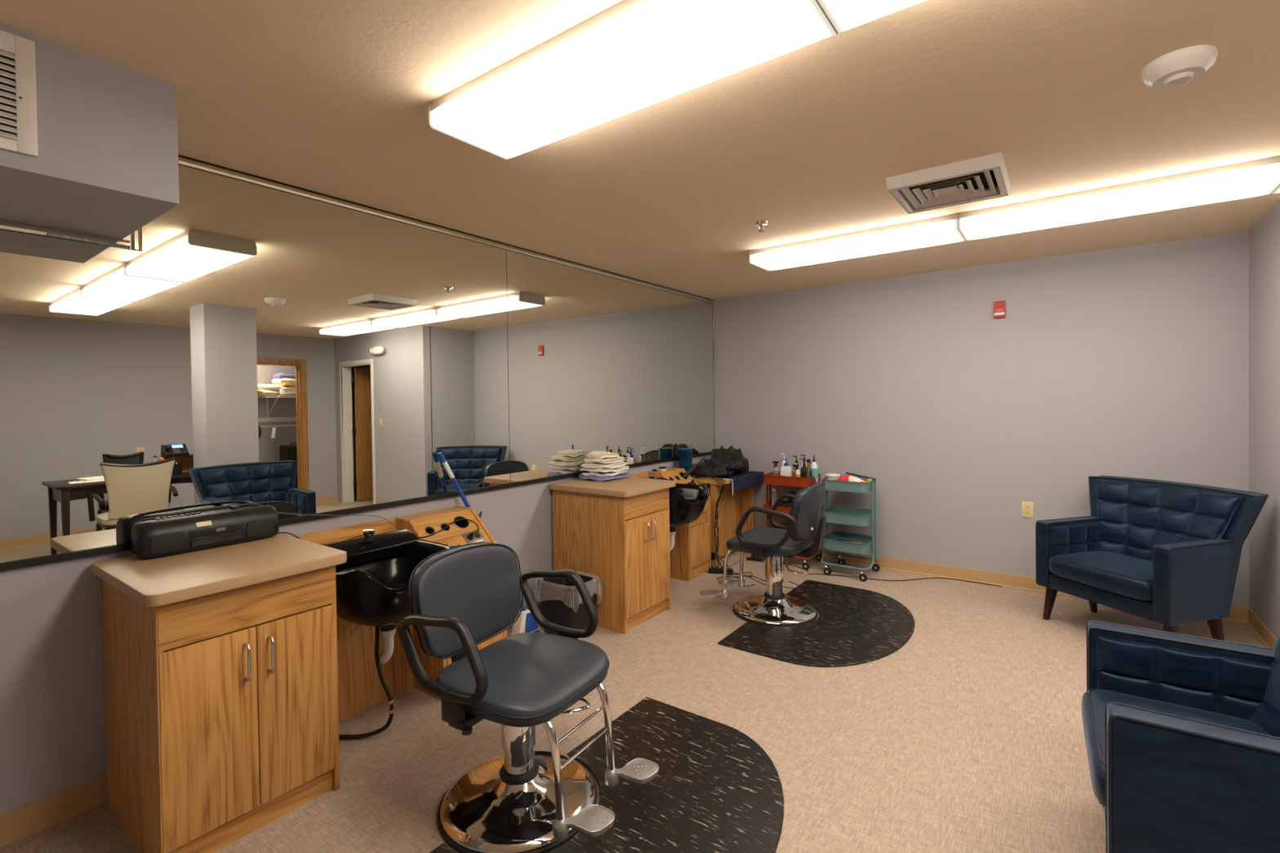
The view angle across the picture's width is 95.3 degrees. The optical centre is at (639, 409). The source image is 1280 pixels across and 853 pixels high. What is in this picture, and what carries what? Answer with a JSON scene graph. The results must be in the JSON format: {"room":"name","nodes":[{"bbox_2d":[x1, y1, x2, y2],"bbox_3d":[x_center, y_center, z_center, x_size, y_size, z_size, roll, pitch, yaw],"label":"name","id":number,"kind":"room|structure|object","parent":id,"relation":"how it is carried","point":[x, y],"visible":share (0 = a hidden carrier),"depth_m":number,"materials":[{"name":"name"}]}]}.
{"room":"salon","nodes":[
{"label":"salon","id":0,"kind":"room"},
{"bbox_2d":[0,22,179,238],"bbox_3d":[-2.313,-0.792,1.065,0.610,0.373,2.222,0,1,36],"label":"soffit","id":1,"kind":"structure","parent":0,"point":[106,162],"depth_m":1.67,"materials":[{"name":"grey paint"}]},
{"bbox_2d":[0,30,37,156],"bbox_3d":[-1.860,-0.806,1.154,0.018,0.301,0.934,0,1,36],"label":"air vent","id":2,"kind":"object","parent":1,"relation":"in","point":[18,97],"visible":1,"depth_m":1.50,"materials":[{"name":"white plastic"}]},
{"bbox_2d":[0,454,711,814],"bbox_3d":[-1.256,0.191,3.132,0.128,2.400,6.770,0,1,36],"label":"wall","id":3,"kind":"structure","parent":0,"point":[53,722],"depth_m":2.02,"materials":[{"name":"grey paint"}]},
{"bbox_2d":[0,602,542,848],"bbox_3d":[-1.213,1.341,3.064,0.014,0.100,6.669,0,1,36],"label":"baseboard","id":4,"kind":"structure","parent":3,"relation":"attached to","point":[20,823],"depth_m":1.99,"materials":[{"name":"brown wood"}]},
{"bbox_2d":[0,154,715,571],"bbox_3d":[-1.233,-0.255,3.043,0.018,1.507,6.670,0,1,36],"label":"mirror","id":5,"kind":"object","parent":3,"relation":"attached to","point":[292,349],"visible":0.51,"depth_m":2.63,"materials":[{"name":"clear glass"}]},
{"bbox_2d":[0,551,1265,852],"bbox_3d":[2.072,1.390,1.491,7.350,0.050,8.000,0,1,36],"label":"floor","id":6,"kind":"structure","parent":0,"point":[968,736],"depth_m":2.49,"materials":[{"name":"beige carpet"}]},
{"bbox_2d":[91,533,346,852],"bbox_3d":[-1.496,0.970,2.102,0.664,0.875,0.585,0,1,36],"label":"base cabinet","id":7,"kind":"object","parent":6,"relation":"on","point":[221,662],"visible":0.9,"depth_m":1.91,"materials":[{"name":"brown wood"}]},
{"bbox_2d":[91,533,346,607],"bbox_3d":[-1.502,0.550,2.096,0.664,0.035,0.585,0,1,36],"label":"countertop","id":8,"kind":"structure","parent":7,"relation":"on","point":[151,582],"depth_m":1.97,"materials":[{"name":"beige laminate"}]},
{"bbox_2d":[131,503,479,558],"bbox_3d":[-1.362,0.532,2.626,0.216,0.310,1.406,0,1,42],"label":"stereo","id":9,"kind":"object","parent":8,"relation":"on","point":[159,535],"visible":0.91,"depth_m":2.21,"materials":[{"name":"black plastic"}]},
{"bbox_2d":[150,531,183,554],"bbox_3d":[-1.705,0.483,2.104,0.005,0.068,0.096,0,1,36],"label":"speaker grille","id":10,"kind":"object","parent":9,"relation":"attached to","point":[161,542],"depth_m":2.10,"materials":[{"name":"black plastic"}]},
{"bbox_2d":[246,517,273,537],"bbox_3d":[-1.528,0.477,2.346,0.005,0.068,0.096,0,1,36],"label":"speaker grille","id":11,"kind":"object","parent":9,"relation":"attached to","point":[256,527],"depth_m":2.34,"materials":[{"name":"black plastic"}]},
{"bbox_2d":[291,505,506,738],"bbox_3d":[-1.048,0.966,2.712,0.675,0.855,0.986,0,1,36],"label":"station","id":12,"kind":"object","parent":6,"relation":"on","point":[372,596],"visible":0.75,"depth_m":2.69,"materials":[{"name":"brown wood"}]},
{"bbox_2d":[324,528,459,738],"bbox_3d":[-1.101,0.967,2.514,0.523,0.852,0.528,0,1,36],"label":"bowl","id":13,"kind":"object","parent":12,"relation":"on","point":[372,596],"depth_m":2.64,"materials":[{"name":"black plastic"}]},
{"bbox_2d":[425,526,435,533],"bbox_3d":[-1.074,0.637,2.945,0.085,0.088,0.050,0,1,36],"label":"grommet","id":14,"kind":"object","parent":12,"relation":"on","point":[428,530],"depth_m":2.95,"materials":[{"name":"black plastic"}]},
{"bbox_2d":[440,523,449,530],"bbox_3d":[-1.021,0.635,3.017,0.085,0.088,0.050,0,1,36],"label":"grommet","id":15,"kind":"object","parent":12,"relation":"on","point":[442,525],"depth_m":3.02,"materials":[{"name":"black plastic"}]},
{"bbox_2d":[453,515,469,528],"bbox_3d":[-0.965,0.627,3.106,0.111,0.111,0.084,0,1,36],"label":"hole","id":16,"kind":"object","parent":12,"relation":"on","point":[462,523],"depth_m":3.12,"materials":[{"name":"black rubber"}]},
{"bbox_2d":[461,529,485,543],"bbox_3d":[-0.871,0.670,3.051,0.057,0.050,0.110,0,1,36],"label":"outlet plate","id":17,"kind":"object","parent":12,"relation":"attached to","point":[479,536],"depth_m":3.05,"materials":[{"name":"silver metal"}]},
{"bbox_2d":[474,533,480,537],"bbox_3d":[-0.855,0.667,3.069,0.027,0.023,0.033,0,1,36],"label":"socket","id":18,"kind":"object","parent":12,"relation":"attached to","point":[476,535],"depth_m":3.07,"materials":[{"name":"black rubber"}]},
{"bbox_2d":[436,452,539,635],"bbox_3d":[-0.835,0.806,3.320,0.582,1.153,0.126,-1,1,-37],"label":"broom","id":19,"kind":"object","parent":6,"relation":"on","point":[526,623],"visible":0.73,"depth_m":3.37,"materials":[{"name":"blue plastic"}]},
{"bbox_2d":[397,542,658,852],"bbox_3d":[-0.389,0.957,2.039,0.777,0.870,0.617,0,1,31],"label":"chair","id":20,"kind":"object","parent":6,"relation":"on","point":[523,798],"visible":1,"depth_m":2.00,"materials":[{"name":"black leather"}]},
{"bbox_2d":[533,568,600,638],"bbox_3d":[-0.443,1.204,3.602,0.372,0.334,0.306,0,1,36],"label":"waste bin","id":21,"kind":"object","parent":6,"relation":"on","point":[562,604],"visible":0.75,"depth_m":3.52,"materials":[{"name":"black plastic"}]},
{"bbox_2d":[429,697,783,852],"bbox_3d":[-0.033,1.383,1.928,0.895,0.010,1.440,0,1,36],"label":"floor mat","id":22,"kind":"object","parent":6,"relation":"on","point":[714,789],"visible":0.8,"depth_m":2.10,"materials":[{"name":"black rubber"}]},
{"bbox_2d":[549,476,675,634],"bbox_3d":[-0.175,0.928,3.911,0.664,0.875,0.565,0,1,36],"label":"base cabinet","id":23,"kind":"object","parent":6,"relation":"on","point":[616,531],"visible":0.91,"depth_m":3.70,"materials":[{"name":"brown wood"}]},
{"bbox_2d":[549,476,675,497],"bbox_3d":[-0.181,0.508,3.905,0.664,0.035,0.565,0,1,36],"label":"countertop","id":24,"kind":"structure","parent":23,"relation":"on","point":[627,486],"depth_m":3.77,"materials":[{"name":"beige laminate"}]},
{"bbox_2d":[578,472,628,481],"bbox_3d":[-0.256,0.473,4.117,0.271,0.044,0.314,0,1,36],"label":"folded towel","id":25,"kind":"object","parent":24,"relation":"on","point":[594,477],"visible":0.63,"depth_m":4.00,"materials":[{"name":"blue fabric"}]},
{"bbox_2d":[582,470,627,476],"bbox_3d":[-0.250,0.448,4.124,0.266,0.044,0.294,0,1,36],"label":"folded towel","id":26,"kind":"object","parent":25,"relation":"on","point":[588,473],"visible":0.64,"depth_m":4.02,"materials":[{"name":"white fabric"}]},
{"bbox_2d":[579,465,629,472],"bbox_3d":[-0.257,0.423,4.118,0.270,0.045,0.294,0,1,36],"label":"folded towel","id":27,"kind":"object","parent":26,"relation":"on","point":[623,468],"visible":0.61,"depth_m":4.02,"materials":[{"name":"white fabric"}]},
{"bbox_2d":[580,463,627,468],"bbox_3d":[-0.260,0.401,4.113,0.268,0.041,0.286,0,1,36],"label":"folded towel","id":28,"kind":"object","parent":27,"relation":"on","point":[616,466],"visible":0.54,"depth_m":4.01,"materials":[{"name":"white fabric"}]},
{"bbox_2d":[581,461,626,468],"bbox_3d":[-0.252,0.382,4.131,0.259,0.045,0.288,0,1,36],"label":"folded towel","id":29,"kind":"object","parent":28,"relation":"on","point":[595,464],"visible":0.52,"depth_m":4.02,"materials":[{"name":"beige fabric"}]},
{"bbox_2d":[583,456,626,464],"bbox_3d":[-0.253,0.355,4.121,0.252,0.046,0.272,0,1,36],"label":"folded towel","id":30,"kind":"object","parent":29,"relation":"on","point":[605,460],"visible":0.81,"depth_m":4.02,"materials":[{"name":"beige fabric"}]},
{"bbox_2d":[586,450,619,459],"bbox_3d":[-0.255,0.322,4.115,0.198,0.054,0.186,-2,1,-45],"label":"folded towel","id":31,"kind":"object","parent":30,"relation":"on","point":[600,455],"visible":0.97,"depth_m":4.06,"materials":[{"name":"beige fabric"}]},
{"bbox_2d":[627,467,711,581],"bbox_3d":[0.255,0.925,4.497,0.675,0.855,0.946,0,1,36],"label":"station","id":32,"kind":"object","parent":6,"relation":"on","point":[690,516],"visible":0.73,"depth_m":4.60,"materials":[{"name":"brown wood"}]},
{"bbox_2d":[658,466,666,471],"bbox_3d":[0.188,0.498,4.852,0.064,0.030,0.064,0,1,36],"label":"tin","id":33,"kind":"object","parent":32,"relation":"on","point":[660,468],"visible":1,"depth_m":4.83,"materials":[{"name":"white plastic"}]},
{"bbox_2d":[681,457,705,478],"bbox_3d":[0.438,0.509,4.911,0.254,0.202,0.033,-1,1,-21],"label":"iron","id":34,"kind":"object","parent":32,"relation":"on","point":[694,466],"visible":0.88,"depth_m":4.90,"materials":[{"name":"black plastic"}]},
{"bbox_2d":[704,473,728,578],"bbox_3d":[0.642,0.940,4.727,0.132,0.798,0.394,-1,1,-9],"label":"cable","id":35,"kind":"object","parent":6,"relation":"on","point":[704,473],"visible":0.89,"depth_m":4.80,"materials":[{"name":"black plastic"}]},
{"bbox_2d":[708,566,733,573],"bbox_3d":[0.661,1.317,4.774,0.200,0.052,0.050,-1,1,8],"label":"power strip","id":36,"kind":"object","parent":6,"relation":"on","point":[711,571],"visible":0.84,"depth_m":4.76,"materials":[{"name":"black plastic"}]},
{"bbox_2d":[692,475,755,568],"bbox_3d":[0.712,0.965,5.267,0.500,0.742,0.790,0,1,36],"label":"side table","id":37,"kind":"object","parent":6,"relation":"on","point":[731,508],"visible":0.29,"depth_m":5.24,"materials":[{"name":"brown wood"}]},
{"bbox_2d":[677,444,692,477],"bbox_3d":[0.394,0.452,5.091,0.128,0.290,0.128,0,1,36],"label":"jar","id":38,"kind":"object","parent":37,"relation":"on","point":[684,451],"visible":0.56,"depth_m":5.04,"materials":[{"name":"blue glass"}]},
{"bbox_2d":[711,551,715,559],"bbox_3d":[0.599,1.228,4.876,0.060,0.060,0.012,0,1,36],"label":"outlet box","id":39,"kind":"object","parent":37,"relation":"attached to","point":[713,554],"visible":0.56,"depth_m":4.86,"materials":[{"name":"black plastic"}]},
{"bbox_2d":[696,471,764,494],"bbox_3d":[0.823,0.649,5.257,0.364,0.132,0.652,0,1,36],"label":"towel","id":40,"kind":"object","parent":37,"relation":"on","point":[740,481],"visible":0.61,"depth_m":5.14,"materials":[{"name":"blue fabric"}]},
{"bbox_2d":[691,462,734,476],"bbox_3d":[0.619,0.523,5.129,0.408,0.130,0.316,0,1,36],"label":"cape","id":41,"kind":"object","parent":40,"relation":"on","point":[703,468],"visible":0.67,"depth_m":5.00,"materials":[{"name":"black fabric"}]},
{"bbox_2d":[703,445,749,473],"bbox_3d":[0.803,0.456,5.374,0.411,0.252,0.440,0,1,36],"label":"cape","id":42,"kind":"object","parent":40,"relation":"on","point":[720,451],"visible":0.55,"depth_m":5.25,"materials":[{"name":"black fabric"}]},
{"bbox_2d":[706,453,745,470],"bbox_3d":[0.781,0.463,5.233,0.325,0.146,0.502,-1,1,16],"label":"cape","id":43,"kind":"object","parent":42,"relation":"on","point":[730,461],"visible":0.69,"depth_m":5.04,"materials":[{"name":"black fabric"}]},
{"bbox_2d":[707,474,752,577],"bbox_3d":[0.719,0.944,4.759,0.417,0.788,0.159,0,1,36],"label":"cable","id":44,"kind":"object","parent":6,"relation":"on","point":[708,474],"visible":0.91,"depth_m":4.81,"materials":[{"name":"black plastic"}]},
{"bbox_2d":[715,475,755,586],"bbox_3d":[0.719,0.955,4.665,0.102,0.769,0.574,-1,1,-23],"label":"cable","id":45,"kind":"object","parent":6,"relation":"on","point":[716,476],"visible":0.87,"depth_m":4.79,"materials":[{"name":"black plastic"}]},
{"bbox_2d":[711,475,766,582],"bbox_3d":[0.770,0.949,4.660,0.166,0.778,0.611,-2,1,-44],"label":"cable","id":46,"kind":"object","parent":6,"relation":"on","point":[712,475],"visible":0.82,"depth_m":4.80,"materials":[{"name":"black plastic"}]},
{"bbox_2d":[716,477,808,590],"bbox_3d":[0.911,0.958,4.576,0.146,0.759,0.884,-1,1,-40],"label":"cable","id":47,"kind":"object","parent":6,"relation":"on","point":[720,477],"visible":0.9,"depth_m":4.74,"materials":[{"name":"black plastic"}]},
{"bbox_2d":[699,482,826,626],"bbox_3d":[0.849,0.916,3.911,0.777,0.870,0.617,0,1,33],"label":"chair","id":48,"kind":"object","parent":6,"relation":"on","point":[773,607],"visible":1,"depth_m":3.73,"materials":[{"name":"black leather"}]},
{"bbox_2d":[762,471,822,569],"bbox_3d":[1.322,0.948,5.062,0.450,0.764,0.346,0,1,36],"label":"trolley","id":49,"kind":"object","parent":6,"relation":"on","point":[769,478],"visible":0.26,"depth_m":4.96,"materials":[{"name":"orange metal"}]},
{"bbox_2d":[771,488,777,505],"bbox_3d":[1.173,0.802,5.106,0.050,0.210,0.050,0,1,36],"label":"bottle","id":50,"kind":"object","parent":49,"relation":"in","point":[774,495],"visible":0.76,"depth_m":5.09,"materials":[{"name":"white plastic"}]},
{"bbox_2d":[772,461,778,475],"bbox_3d":[1.196,0.552,5.133,0.056,0.189,0.052,0,1,36],"label":"bottle","id":51,"kind":"object","parent":49,"relation":"on","point":[775,469],"visible":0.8,"depth_m":5.12,"materials":[{"name":"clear plastic"}]},
{"bbox_2d":[762,500,792,515],"bbox_3d":[1.321,0.868,5.061,0.418,0.085,0.308,0,1,36],"label":"tray","id":52,"kind":"object","parent":49,"relation":"on","point":[768,505],"depth_m":4.98,"materials":[{"name":"orange metal"}]},
{"bbox_2d":[780,453,785,466],"bbox_3d":[1.272,0.518,5.152,0.052,0.255,0.055,-1,1,-13],"label":"bottle","id":53,"kind":"object","parent":49,"relation":"on","point":[784,460],"visible":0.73,"depth_m":5.14,"materials":[{"name":"white plastic"}]},
{"bbox_2d":[777,490,794,507],"bbox_3d":[1.288,0.799,5.059,0.166,0.192,0.100,0,1,36],"label":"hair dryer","id":54,"kind":"object","parent":49,"relation":"in","point":[784,504],"visible":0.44,"depth_m":5.02,"materials":[{"name":"black plastic"}]},
{"bbox_2d":[780,458,792,476],"bbox_3d":[1.263,0.537,5.035,0.092,0.220,0.057,0,1,36],"label":"bottle","id":55,"kind":"object","parent":49,"relation":"on","point":[785,470],"visible":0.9,"depth_m":5.01,"materials":[{"name":"white plastic"}]},
{"bbox_2d":[768,523,814,544],"bbox_3d":[1.324,1.085,5.064,0.418,0.090,0.308,0,1,36],"label":"tray","id":56,"kind":"object","parent":49,"relation":"on","point":[771,526],"depth_m":5.21,"materials":[{"name":"metal"}]},
{"bbox_2d":[762,471,821,488],"bbox_3d":[1.317,0.608,5.058,0.418,0.085,0.308,0,1,36],"label":"tray","id":57,"kind":"object","parent":49,"relation":"on","point":[769,478],"depth_m":4.94,"materials":[{"name":"orange metal"}]},
{"bbox_2d":[792,464,799,476],"bbox_3d":[1.332,0.560,4.984,0.052,0.174,0.036,0,1,36],"label":"bottle","id":58,"kind":"object","parent":49,"relation":"in","point":[793,465],"visible":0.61,"depth_m":4.98,"materials":[{"name":"black plastic"}]},
{"bbox_2d":[792,455,799,476],"bbox_3d":[1.355,0.526,5.053,0.055,0.240,0.054,-1,1,-7],"label":"bottle","id":59,"kind":"object","parent":49,"relation":"on","point":[796,460],"visible":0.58,"depth_m":5.04,"materials":[{"name":"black plastic"}]},
{"bbox_2d":[795,462,799,477],"bbox_3d":[1.333,0.549,4.928,0.041,0.198,0.041,0,1,36],"label":"bottle","id":60,"kind":"object","parent":49,"relation":"on","point":[797,472],"visible":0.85,"depth_m":4.92,"materials":[{"name":"white plastic"}]},
{"bbox_2d":[800,458,806,477],"bbox_3d":[1.390,0.532,4.929,0.060,0.230,0.060,-1,1,-12],"label":"bottle","id":61,"kind":"object","parent":49,"relation":"on","point":[803,469],"visible":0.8,"depth_m":4.91,"materials":[{"name":"black plastic"}]},
{"bbox_2d":[806,458,809,477],"bbox_3d":[1.399,0.532,4.855,0.032,0.232,0.028,0,1,36],"label":"bottle","id":62,"kind":"object","parent":49,"relation":"on","point":[807,460],"visible":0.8,"depth_m":4.84,"materials":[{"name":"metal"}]},
{"bbox_2d":[809,459,811,477],"bbox_3d":[1.452,0.539,4.971,0.056,0.213,0.056,0,1,36],"label":"bottle","id":63,"kind":"object","parent":49,"relation":"on","point":[810,460],"visible":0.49,"depth_m":4.95,"materials":[{"name":"black plastic"}]},
{"bbox_2d":[810,454,817,482],"bbox_3d":[1.481,0.516,4.961,0.065,0.258,0.065,0,1,36],"label":"bottle","id":64,"kind":"object","parent":49,"relation":"on","point":[814,466],"visible":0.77,"depth_m":4.94,"materials":[{"name":"white plastic"}]},
{"bbox_2d":[717,579,915,666],"bbox_3d":[1.235,1.343,3.699,0.895,0.010,1.440,0,1,36],"label":"floor mat","id":65,"kind":"object","parent":6,"relation":"on","point":[853,626],"visible":0.85,"depth_m":3.51,"materials":[{"name":"black rubber"}]},
{"bbox_2d":[820,475,879,582],"bbox_3d":[1.696,0.947,4.727,0.410,0.764,0.356,0,1,38],"label":"trolley","id":66,"kind":"object","parent":6,"relation":"on","point":[850,516],"visible":0.96,"depth_m":4.63,"materials":[{"name":"teal metal"}]},
{"bbox_2d":[825,473,840,479],"bbox_3d":[1.586,0.590,4.799,0.120,0.112,0.120,0,1,36],"label":"plastic tub","id":67,"kind":"object","parent":66,"relation":"on","point":[828,476],"visible":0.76,"depth_m":4.75,"materials":[{"name":"white plastic"}]},
{"bbox_2d":[835,538,854,542],"bbox_3d":[1.658,1.097,4.734,0.140,0.055,0.100,0,1,30],"label":"packet","id":68,"kind":"object","parent":66,"relation":"in","point":[837,539],"visible":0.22,"depth_m":4.75,"materials":[{"name":"blue plastic"}]},
{"bbox_2d":[821,475,876,493],"bbox_3d":[1.692,0.607,4.723,0.378,0.085,0.318,0,1,38],"label":"tray","id":69,"kind":"object","parent":66,"relation":"on","point":[830,485],"depth_m":4.59,"materials":[{"name":"teal metal"}]},
{"bbox_2d":[822,506,877,526],"bbox_3d":[1.695,0.867,4.726,0.378,0.085,0.318,0,1,38],"label":"tray","id":70,"kind":"object","parent":66,"relation":"on","point":[850,516],"depth_m":4.64,"materials":[{"name":"teal metal"}]},
{"bbox_2d":[822,531,877,555],"bbox_3d":[1.698,1.084,4.729,0.378,0.090,0.318,0,1,38],"label":"tray","id":71,"kind":"object","parent":66,"relation":"on","point":[868,545],"depth_m":4.65,"materials":[{"name":"teal metal"}]},
{"bbox_2d":[839,475,864,482],"bbox_3d":[1.728,0.582,4.670,0.232,0.105,0.133,0,1,41],"label":"bottle","id":72,"kind":"object","parent":66,"relation":"on","point":[844,477],"visible":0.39,"depth_m":4.65,"materials":[{"name":"red plastic"}]},
{"bbox_2d":[845,471,875,480],"bbox_3d":[1.778,0.545,4.705,0.227,0.062,0.024,0,1,28],"label":"iron","id":73,"kind":"object","parent":66,"relation":"on","point":[850,473],"visible":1,"depth_m":4.69,"materials":[{"name":"black plastic"}]},
{"bbox_2d":[808,573,1002,586],"bbox_3d":[2.000,1.321,4.553,1.438,0.006,0.147,-1,1,13],"label":"cable","id":74,"kind":"object","parent":6,"relation":"on","point":[808,573],"visible":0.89,"depth_m":4.52,"materials":[{"name":"black plastic"}]},
{"bbox_2d":[1035,475,1268,640],"bbox_3d":[2.914,0.886,3.435,0.670,0.884,0.872,-1,1,-16],"label":"armchair","id":75,"kind":"object","parent":6,"relation":"on","point":[1167,553],"visible":1,"depth_m":3.32,"materials":[{"name":"blue leather"}]},
{"bbox_2d":[1048,551,1152,600],"bbox_3d":[2.815,0.956,3.407,0.464,0.148,0.584,-1,1,-16],"label":"seat cushion","id":76,"kind":"object","parent":75,"relation":"on","point":[1125,575],"depth_m":3.36,"materials":[{"name":"blue leather"}]},
{"bbox_2d":[1081,620,1279,852],"bbox_3d":[1.632,0.927,1.585,0.670,0.884,0.872,0,1,34],"label":"armchair","id":77,"kind":"object","parent":6,"relation":"on","point":[1182,731],"visible":1,"depth_m":1.44,"materials":[{"name":"blue leather"}]},
{"bbox_2d":[1081,690,1270,807],"bbox_3d":[1.547,0.996,1.644,0.464,0.148,0.584,0,1,34],"label":"seat cushion","id":78,"kind":"object","parent":77,"relation":"on","point":[1218,711],"depth_m":1.79,"materials":[{"name":"blue leather"}]},
{"bbox_2d":[0,0,1279,300],"bbox_3d":[2.038,-1.060,1.460,7.350,0.050,8.000,0,1,36],"label":"ceiling","id":79,"kind":"structure","parent":0,"point":[333,98],"depth_m":2.06,"materials":[{"name":"beige paint"}]},
{"bbox_2d":[427,0,837,159],"bbox_3d":[-0.098,-0.966,1.676,1.221,0.084,0.336,0,1,36],"label":"ceiling light","id":80,"kind":"object","parent":79,"relation":"attached to","point":[631,55],"visible":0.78,"depth_m":1.58,"materials":[{"name":"white plastic"}]},
{"bbox_2d":[754,220,768,231],"bbox_3d":[0.675,-1.015,3.248,0.076,0.047,0.076,0,1,36],"label":"sprinkler","id":81,"kind":"object","parent":79,"relation":"attached to","point":[761,224],"visible":1,"depth_m":3.24,"materials":[{"name":"silver metal"}]},
{"bbox_2d":[748,213,965,271],"bbox_3d":[1.304,-1.010,3.612,1.221,0.084,0.316,0,1,36],"label":"ceiling light","id":82,"kind":"object","parent":79,"relation":"attached to","point":[940,230],"visible":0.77,"depth_m":3.49,"materials":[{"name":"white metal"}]},
{"bbox_2d":[816,0,924,34],"bbox_3d":[0.888,-0.970,0.956,1.219,0.084,0.336,0,1,36],"label":"ceiling light","id":83,"kind":"object","parent":79,"relation":"attached to","point":[842,15],"visible":1,"depth_m":1.36,"materials":[{"name":"white plastic"}]},
{"bbox_2d":[885,151,1010,213],"bbox_3d":[1.411,-1.015,2.662,0.444,0.053,0.444,0,1,36],"label":"ceiling vent","id":84,"kind":"object","parent":79,"relation":"in","point":[953,184],"visible":1,"depth_m":2.61,"materials":[{"name":"white metal"}]},
{"bbox_2d":[958,155,1279,240],"bbox_3d":[2.290,-1.014,2.892,1.219,0.084,0.316,0,1,36],"label":"ceiling light","id":85,"kind":"object","parent":79,"relation":"attached to","point":[1260,177],"visible":1,"depth_m":2.76,"materials":[{"name":"white plastic"}]},
{"bbox_2d":[1141,44,1217,88],"bbox_3d":[1.599,-1.001,1.732,0.168,0.062,0.168,0,1,36],"label":"smoke detector","id":86,"kind":"object","parent":79,"relation":"attached to","point":[1180,67],"visible":1,"depth_m":1.70,"materials":[{"name":"white plastic"}]},
{"bbox_2d":[1271,186,1279,194],"bbox_3d":[3.275,-1.019,2.172,1.221,0.084,0.316,0,1,36],"label":"ceiling light","id":87,"kind":"object","parent":79,"relation":"attached to","point":[1277,189],"visible":0.13,"depth_m":2.61,"materials":[{"name":"white plastic"}]},
{"bbox_2d":[713,231,1248,607],"bbox_3d":[2.257,0.122,4.696,3.703,2.400,0.100,0,1,36],"label":"wall","id":88,"kind":"structure","parent":0,"point":[1133,361],"depth_m":4.35,"materials":[{"name":"grey paint"}]},
{"bbox_2d":[993,300,1005,318],"bbox_3d":[2.653,-0.735,4.304,0.072,0.124,0.034,0,1,36],"label":"fire alarm","id":89,"kind":"object","parent":88,"relation":"attached to","point":[999,307],"visible":1,"depth_m":4.30,"materials":[{"name":"red plastic"}]},
{"bbox_2d":[795,546,1248,623],"bbox_3d":[2.244,1.272,4.661,3.690,0.100,0.014,0,1,36],"label":"baseboard","id":90,"kind":"structure","parent":88,"relation":"attached to","point":[1239,614],"depth_m":4.50,"materials":[{"name":"brown wood"}]},
{"bbox_2d":[1022,501,1033,518],"bbox_3d":[2.815,0.730,4.234,0.072,0.116,0.009,0,1,36],"label":"wall outlet","id":91,"kind":"object","parent":88,"relation":"attached to","point":[1027,507],"visible":1,"depth_m":4.23,"materials":[{"name":"beige plastic"}]},
{"bbox_2d":[1024,504,1030,509],"bbox_3d":[2.814,0.710,4.233,0.034,0.029,0.004,0,1,36],"label":"receptacle","id":92,"kind":"object","parent":91,"relation":"attached to","point":[1026,506],"depth_m":4.23,"materials":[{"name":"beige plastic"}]},
{"bbox_2d":[1248,203,1279,639],"bbox_3d":[3.563,0.121,3.262,0.100,2.400,0.675,0,1,36],"label":"wall","id":93,"kind":"structure","parent":0,"point":[1264,236],"depth_m":3.28,"materials":[{"name":"grey paint"}]},
{"bbox_2d":[1246,607,1276,648],"bbox_3d":[3.504,1.272,3.270,0.014,0.100,0.775,0,1,36],"label":"baseboard","id":94,"kind":"structure","parent":93,"relation":"attached to","point":[1255,624],"depth_m":3.34,"materials":[{"name":"brown wood"}]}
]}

